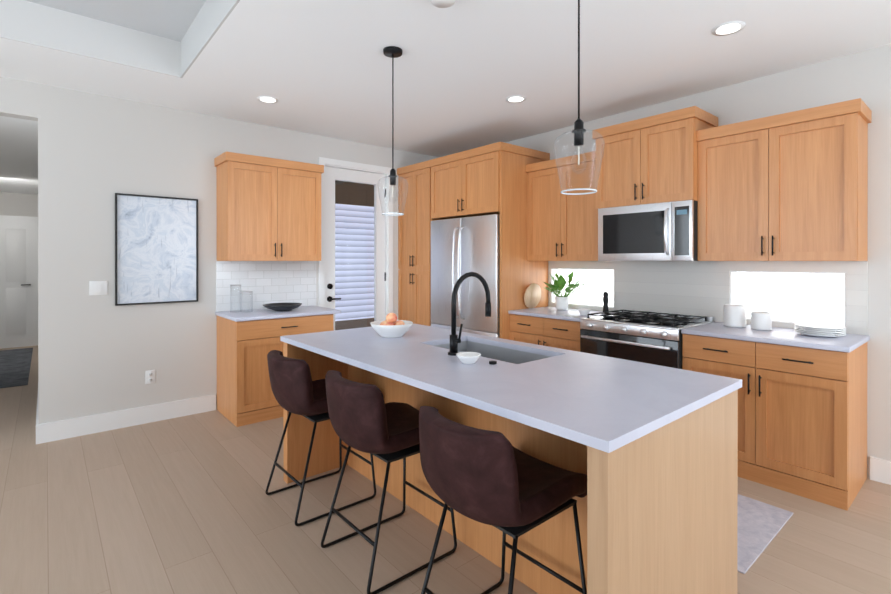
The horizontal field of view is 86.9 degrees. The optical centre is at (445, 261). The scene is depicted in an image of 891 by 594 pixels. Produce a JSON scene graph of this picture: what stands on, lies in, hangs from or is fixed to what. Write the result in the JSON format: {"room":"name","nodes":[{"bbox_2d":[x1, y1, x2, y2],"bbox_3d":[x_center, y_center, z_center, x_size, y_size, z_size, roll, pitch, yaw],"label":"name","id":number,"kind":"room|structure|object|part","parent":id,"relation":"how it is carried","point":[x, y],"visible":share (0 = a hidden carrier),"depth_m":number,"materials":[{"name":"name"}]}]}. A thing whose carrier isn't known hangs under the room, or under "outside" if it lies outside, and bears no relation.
{"room":"kitchen","nodes":[
{"label":"kitchen","id":0,"kind":"room"},
{"bbox_2d":[0,337,35,348],"bbox_3d":[-7.117,1.306,7.375,1.140,0.145,0.016,0,0,-40],"label":"baseboard","id":1,"kind":"structure","parent":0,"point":[27,341],"depth_m":7.56,"materials":[{"name":"white"}]},
{"bbox_2d":[0,215,37,345],"bbox_3d":[-7.016,0.323,7.424,0.960,2.110,0.069,0,0,-40],"label":"door","id":2,"kind":"structure","parent":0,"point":[18,276],"depth_m":7.57,"materials":[{"name":"white wood"}]},
{"bbox_2d":[0,77,438,423],"bbox_3d":[-3.292,0.016,3.495,8.500,2.740,0.120,0,0,-40],"label":"wall","id":3,"kind":"structure","parent":0,"point":[98,354],"depth_m":3.90,"materials":[{"name":"white paint"}]},
{"bbox_2d":[36,395,39,443],"bbox_3d":[-4.884,1.309,5.664,0.016,0.145,5.516,0,0,-40],"label":"baseboard","id":4,"kind":"structure","parent":3,"relation":"attached to","point":[37,425],"depth_m":3.57,"materials":[{"name":"white"}]},
{"bbox_2d":[89,281,107,294],"bbox_3d":[-2.817,0.215,3.815,0.120,0.115,0.008,0,0,-40],"label":"light switch","id":5,"kind":"object","parent":3,"relation":"attached to","point":[98,287],"depth_m":3.81,"materials":[{"name":"white plastic"}]},
{"bbox_2d":[40,394,215,443],"bbox_3d":[-2.609,1.312,3.990,1.220,0.145,0.016,0,0,-40],"label":"baseboard","id":6,"kind":"structure","parent":3,"relation":"attached to","point":[75,427],"depth_m":3.92,"materials":[{"name":"white"}]},
{"bbox_2d":[145,370,155,383],"bbox_3d":[-2.542,0.995,4.050,0.075,0.115,0.008,0,0,-40],"label":"outlet","id":7,"kind":"object","parent":3,"relation":"attached to","point":[150,375],"depth_m":4.05,"materials":[{"name":"white plastic"}]},
{"bbox_2d":[115,193,197,305],"bbox_3d":[-2.490,-0.100,4.079,0.620,0.930,0.027,0,0,-40],"label":"picture frame","id":8,"kind":"object","parent":3,"relation":"attached to","point":[156,249],"visible":1,"depth_m":4.07,"materials":[{"name":"black"}]},
{"bbox_2d":[216,261,315,311],"bbox_3d":[-1.762,0.231,4.712,0.992,0.474,0.008,0,0,-40],"label":"backsplash","id":9,"kind":"structure","parent":3,"relation":"attached to","point":[269,281],"depth_m":4.67,"materials":[{"name":"tile"}]},
{"bbox_2d":[325,166,385,329],"bbox_3d":[-1.030,0.170,5.397,0.795,2.423,0.152,0,0,-40],"label":"entry door","id":10,"kind":"structure","parent":3,"relation":"in","point":[332,174],"depth_m":5.41,"materials":[{"name":"white wood"}]},
{"bbox_2d":[319,157,392,319],"bbox_3d":[-1.036,0.130,5.403,0.950,2.505,0.138,0,0,-40],"label":"door frame","id":11,"kind":"structure","parent":3,"relation":"attached to","point":[328,162],"depth_m":5.52,"materials":[{"name":"white wood"}]},
{"bbox_2d":[335,180,373,329],"bbox_3d":[-2.418,-0.123,8.099,6.200,4.200,0.001,0,0,-40],"label":"window blind","id":12,"kind":"object","parent":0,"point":[348,243],"depth_m":8.72,"materials":[{"name":"white plastic"}]},
{"bbox_2d":[0,345,890,593],"bbox_3d":[-2.139,1.438,2.234,8.620,0.100,14.700,0,0,-40],"label":"floor","id":13,"kind":"structure","parent":0,"point":[183,505],"depth_m":2.45,"materials":[{"name":"brown wood"}]},
{"bbox_2d":[0,348,32,387],"bbox_3d":[-5.973,1.376,6.061,0.940,0.010,2.900,0,0,-40],"label":"rug","id":14,"kind":"object","parent":13,"relation":"on","point":[15,364],"visible":1,"depth_m":6.08,"materials":[{"name":"grey fabric"}]},
{"bbox_2d":[214,152,340,426],"bbox_3d":[-1.576,0.211,4.454,0.973,2.345,0.641,0,0,-40],"label":"kitchen cabinets","id":15,"kind":"object","parent":13,"relation":"on","point":[268,209],"visible":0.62,"depth_m":4.27,"materials":[{"name":"brown wood"}]},
{"bbox_2d":[230,285,252,311],"bbox_3d":[-1.898,0.343,4.376,0.179,0.252,0.159,0,0,-40],"label":"glass canisters","id":16,"kind":"object","parent":15,"relation":"on","point":[250,292],"visible":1,"depth_m":4.36,"materials":[{"name":"clear glass"}]},
{"bbox_2d":[263,303,301,310],"bbox_3d":[-1.559,0.439,4.498,0.360,0.060,0.360,0,0,-40],"label":"bowl","id":17,"kind":"object","parent":15,"relation":"on","point":[281,306],"visible":1,"depth_m":4.42,"materials":[{"name":"black ceramic"}]},
{"bbox_2d":[265,350,375,525],"bbox_3d":[-0.737,0.954,2.769,0.583,0.864,0.468,0,0,-40],"label":"stool","id":18,"kind":"object","parent":13,"relation":"on","point":[295,388],"visible":0.69,"depth_m":2.54,"materials":[{"name":"brown leather"}]},
{"bbox_3d":[-0.735,1.129,2.771,0.497,0.515,0.445,0,0,-40],"label":"frame","id":19,"kind":"part","parent":18,"relation":"part of","materials":[{"name":"black metal"}]},
{"bbox_2d":[321,370,456,593],"bbox_3d":[-0.275,0.955,2.256,0.583,0.864,0.468,0,0,-40],"label":"stool","id":20,"kind":"object","parent":13,"relation":"on","point":[363,417],"visible":0.81,"depth_m":2.05,"materials":[{"name":"brown leather"}]},
{"bbox_3d":[-0.273,1.130,2.259,0.497,0.515,0.445,0,0,-40],"label":"frame","id":21,"kind":"part","parent":20,"relation":"part of","materials":[{"name":"black metal"}]},
{"bbox_2d":[397,160,432,325],"bbox_3d":[-0.090,0.127,5.718,0.736,2.510,0.636,0,0,-40],"label":"tall cabinet","id":22,"kind":"object","parent":13,"relation":"on","point":[414,227],"depth_m":5.47,"materials":[{"name":"brown wood"}]},
{"bbox_2d":[431,214,499,337],"bbox_3d":[0.401,0.465,5.046,0.806,1.835,1.005,0,0,-40],"label":"fridge","id":23,"kind":"object","parent":13,"relation":"on","point":[460,247],"visible":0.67,"depth_m":4.76,"materials":[{"name":"silver metal"}]},
{"bbox_2d":[419,406,586,593],"bbox_3d":[0.198,0.956,1.700,0.583,0.864,0.468,0,0,-40],"label":"stool","id":24,"kind":"object","parent":13,"relation":"on","point":[497,480],"visible":1,"depth_m":1.50,"materials":[{"name":"brown leather"}]},
{"bbox_3d":[0.200,1.131,1.703,0.497,0.515,0.445,0,0,-40],"label":"frame","id":25,"kind":"part","parent":24,"relation":"part of","materials":[{"name":"black metal"}]},
{"bbox_2d":[283,340,737,593],"bbox_3d":[0.084,0.946,2.444,0.999,0.884,2.256,0,0,-40],"label":"kitchen island","id":26,"kind":"object","parent":13,"relation":"on","point":[650,451],"depth_m":1.79,"materials":[{"name":"brown wood"}]},
{"bbox_2d":[280,324,475,359],"bbox_3d":[-0.419,0.488,3.013,1.001,0.030,0.760,0,0,-40],"label":"island countertop","id":27,"kind":"structure","parent":26,"relation":"on","point":[355,339],"depth_m":2.85,"materials":[{"name":"white stone"}]},
{"bbox_2d":[370,313,412,337],"bbox_3d":[-0.341,0.398,2.974,0.270,0.148,0.270,0,0,-40],"label":"fruit bowl","id":28,"kind":"object","parent":27,"relation":"on","point":[391,326],"visible":1,"depth_m":2.90,"materials":[{"name":"white ceramic"}]},
{"bbox_2d":[336,334,571,391],"bbox_3d":[0.070,0.489,2.438,1.001,0.030,0.750,0,0,-40],"label":"island countertop","id":29,"kind":"structure","parent":26,"relation":"on","point":[414,365],"depth_m":2.25,"materials":[{"name":"white stone"}]},
{"bbox_2d":[456,352,480,363],"bbox_3d":[0.108,0.453,2.200,0.116,0.040,0.116,0,0,-40],"label":"dish","id":30,"kind":"object","parent":29,"relation":"on","point":[468,357],"visible":1,"depth_m":2.17,"materials":[{"name":"white ceramic"}]},
{"bbox_2d":[448,272,496,364],"bbox_3d":[0.218,0.264,2.368,0.296,0.420,0.328,0,0,-40],"label":"faucet","id":31,"kind":"object","parent":29,"relation":"on","point":[455,339],"depth_m":2.38,"materials":[{"name":"black metal"}]},
{"bbox_2d":[428,352,741,455],"bbox_3d":[0.563,0.490,1.859,1.001,0.030,0.770,0,0,-40],"label":"island countertop","id":32,"kind":"structure","parent":26,"relation":"on","point":[602,403],"depth_m":1.69,"materials":[{"name":"white stone"}]},
{"bbox_2d":[509,314,580,351],"bbox_3d":[1.107,0.942,4.412,0.608,0.884,0.807,0,0,-40],"label":"base cabinet","id":33,"kind":"object","parent":13,"relation":"on","point":[551,332],"depth_m":4.19,"materials":[{"name":"brown wood"}]},
{"bbox_2d":[509,306,612,321],"bbox_3d":[1.100,0.485,4.404,0.628,0.030,0.805,0,0,-40],"label":"countertop","id":34,"kind":"structure","parent":33,"relation":"on","point":[567,315],"depth_m":4.32,"materials":[{"name":"white stone"}]},
{"bbox_2d":[524,284,540,307],"bbox_3d":[0.871,0.344,4.697,0.250,0.250,0.057,0,0,-40],"label":"cutting board","id":35,"kind":"object","parent":34,"relation":"on","point":[532,295],"visible":0.98,"depth_m":4.68,"materials":[{"name":"brown wood"}]},
{"bbox_2d":[542,272,588,309],"bbox_3d":[1.139,0.279,4.517,0.489,0.380,0.428,0,0,-40],"label":"potted plant","id":36,"kind":"object","parent":34,"relation":"on","point":[557,287],"visible":1,"depth_m":4.49,"materials":[{"name":"green plant"}]},
{"bbox_2d":[578,309,590,314],"bbox_3d":[1.221,0.445,4.132,0.110,0.050,0.110,0,0,-40],"label":"salt bowl","id":37,"kind":"object","parent":34,"relation":"on","point":[584,311],"visible":0.94,"depth_m":4.10,"materials":[{"name":"white ceramic"}]},
{"bbox_2d":[603,292,608,311],"bbox_3d":[1.460,0.372,4.283,0.054,0.195,0.054,0,0,-40],"label":"pepper mill","id":38,"kind":"object","parent":34,"relation":"on","point":[605,301],"visible":0.92,"depth_m":4.26,"materials":[{"name":"black metal"}]},
{"bbox_2d":[580,309,713,368],"bbox_3d":[1.589,0.909,3.764,0.694,0.953,0.788,0,0,-40],"label":"range","id":39,"kind":"object","parent":13,"relation":"on","point":[655,338],"visible":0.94,"depth_m":3.57,"materials":[{"name":"silver metal"}]},
{"bbox_2d":[737,494,792,573],"bbox_3d":[0.984,1.382,3.079,0.770,0.008,1.960,0,0,-40],"label":"kitchen rug","id":40,"kind":"object","parent":13,"relation":"on","point":[760,525],"visible":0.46,"depth_m":2.44,"materials":[{"name":"grey fabric"}]},
{"bbox_2d":[682,334,869,510],"bbox_3d":[2.180,0.944,3.151,0.608,0.884,0.892,0,0,-40],"label":"base cabinet","id":41,"kind":"object","parent":13,"relation":"on","point":[802,414],"depth_m":2.82,"materials":[{"name":"brown wood"}]},
{"bbox_2d":[681,322,868,353],"bbox_3d":[2.176,0.487,3.139,0.628,0.030,0.903,0,0,-40],"label":"countertop","id":42,"kind":"structure","parent":41,"relation":"on","point":[778,336],"depth_m":2.96,"materials":[{"name":"white stone"}]},
{"bbox_2d":[723,304,746,327],"bbox_3d":[2.099,0.393,3.409,0.143,0.155,0.143,0,0,5],"label":"ceramic canister","id":43,"kind":"object","parent":42,"relation":"on","point":[734,315],"depth_m":3.35,"materials":[{"name":"white ceramic"}]},
{"bbox_2d":[746,311,771,329],"bbox_3d":[2.194,0.411,3.266,0.123,0.120,0.123,0,0,5],"label":"ceramic canister","id":44,"kind":"object","parent":42,"relation":"on","point":[760,320],"depth_m":3.22,"materials":[{"name":"white ceramic"}]},
{"bbox_2d":[794,323,845,336],"bbox_3d":[2.385,0.440,2.996,0.260,0.064,0.260,0,0,-40],"label":"plate stack","id":45,"kind":"object","parent":42,"relation":"on","point":[820,330],"visible":1,"depth_m":2.94,"materials":[{"name":"white ceramic"}]},
{"bbox_2d":[0,0,890,193],"bbox_3d":[-2.074,-1.402,2.152,8.620,0.620,14.500,0,0,-40],"label":"ceiling","id":46,"kind":"structure","parent":0,"point":[464,70],"depth_m":3.17,"materials":[{"name":"white paint"}]},
{"bbox_2d":[257,96,278,102],"bbox_3d":[-1.484,-1.352,3.928,0.169,0.005,0.169,0,0,5],"label":"recessed light","id":47,"kind":"object","parent":46,"relation":"in","point":[267,99],"depth_m":3.91,"materials":[{"name":"white"}]},
{"bbox_2d":[377,46,407,215],"bbox_3d":[-0.337,-0.826,3.014,0.198,1.053,0.198,0,0,-40],"label":"pendant lamp","id":48,"kind":"object","parent":46,"relation":"hanging from","point":[392,52],"visible":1,"depth_m":3.01,"materials":[{"name":"clear glass"}]},
{"bbox_2d":[431,0,454,7],"bbox_3d":[-0.012,-1.334,2.384,0.129,0.034,0.129,0,0,44],"label":"recessed light","id":49,"kind":"object","parent":46,"relation":"in","point":[437,3],"depth_m":2.40,"materials":[{"name":"white"}]},
{"bbox_2d":[506,95,525,102],"bbox_3d":[0.587,-1.352,3.918,0.169,0.005,0.169,0,0,5],"label":"recessed light","id":50,"kind":"object","parent":46,"relation":"in","point":[512,99],"depth_m":3.91,"materials":[{"name":"white"}]},
{"bbox_2d":[554,0,604,194],"bbox_3d":[0.537,-0.814,1.894,0.198,1.073,0.198,0,0,-40],"label":"pendant lamp","id":51,"kind":"object","parent":46,"relation":"hanging from","point":[579,131],"visible":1,"depth_m":1.89,"materials":[{"name":"clear glass"}]},
{"bbox_2d":[712,21,745,35],"bbox_3d":[1.640,-1.350,2.726,0.169,0.005,0.169,0,0,5],"label":"recessed light","id":52,"kind":"object","parent":46,"relation":"in","point":[728,28],"depth_m":2.72,"materials":[{"name":"white"}]},
{"bbox_2d":[507,44,890,478],"bbox_3d":[2.906,0.017,2.861,0.120,2.740,9.120,0,0,-40],"label":"wall","id":53,"kind":"structure","parent":0,"point":[865,75],"depth_m":3.01,"materials":[{"name":"white paint"}]},
{"bbox_2d":[429,142,548,221],"bbox_3d":[0.448,-0.802,5.084,0.736,0.650,1.025,0,0,-40],"label":"upper cabinet","id":54,"kind":"object","parent":53,"relation":"attached to","point":[489,179],"depth_m":4.67,"materials":[{"name":"brown wood"}]},
{"bbox_2d":[525,152,597,261],"bbox_3d":[1.207,-0.484,4.492,0.348,0.955,0.810,0,0,-40],"label":"upper cabinet","id":55,"kind":"object","parent":53,"relation":"attached to","point":[558,226],"depth_m":4.38,"materials":[{"name":"brown wood"}]},
{"bbox_2d":[551,268,613,307],"bbox_3d":[1.377,0.251,4.659,0.120,0.365,0.720,0,0,-40],"label":"window frame","id":56,"kind":"structure","parent":53,"relation":"attached to","point":[553,270],"depth_m":4.74,"materials":[{"name":"white"}]},
{"bbox_2d":[593,106,716,209],"bbox_3d":[1.702,-0.787,3.856,0.418,0.675,0.800,0,0,-40],"label":"upper cabinet","id":57,"kind":"object","parent":53,"relation":"attached to","point":[652,159],"depth_m":3.67,"materials":[{"name":"brown wood"}]},
{"bbox_2d":[598,200,697,260],"bbox_3d":[1.681,-0.226,3.823,0.478,0.443,0.766,0,0,-40],"label":"microwave","id":58,"kind":"object","parent":57,"relation":"attached to","point":[666,231],"visible":0.96,"depth_m":3.65,"materials":[{"name":"silver metal"}]},
{"bbox_2d":[548,261,867,334],"bbox_3d":[1.888,0.233,3.960,0.008,0.474,2.502,0,0,-40],"label":"backsplash","id":59,"kind":"structure","parent":53,"relation":"attached to","point":[698,288],"depth_m":3.80,"materials":[{"name":"tile"}]},
{"bbox_2d":[697,98,871,260],"bbox_3d":[2.278,-0.481,3.234,0.348,0.955,0.895,0,0,-40],"label":"upper cabinet","id":60,"kind":"object","parent":53,"relation":"attached to","point":[791,186],"depth_m":3.05,"materials":[{"name":"brown wood"}]},
{"bbox_2d":[730,271,845,326],"bbox_3d":[2.456,0.253,3.391,0.120,0.365,0.690,0,0,-40],"label":"window frame","id":61,"kind":"structure","parent":53,"relation":"attached to","point":[732,273],"depth_m":3.39,"materials":[{"name":"white"}]},
{"bbox_2d":[870,456,890,484],"bbox_3d":[4.258,1.318,1.170,0.016,0.145,4.790,0,0,-40],"label":"baseboard","id":62,"kind":"structure","parent":53,"relation":"attached to","point":[880,469],"depth_m":2.95,"materials":[{"name":"white wood"}]}
]}

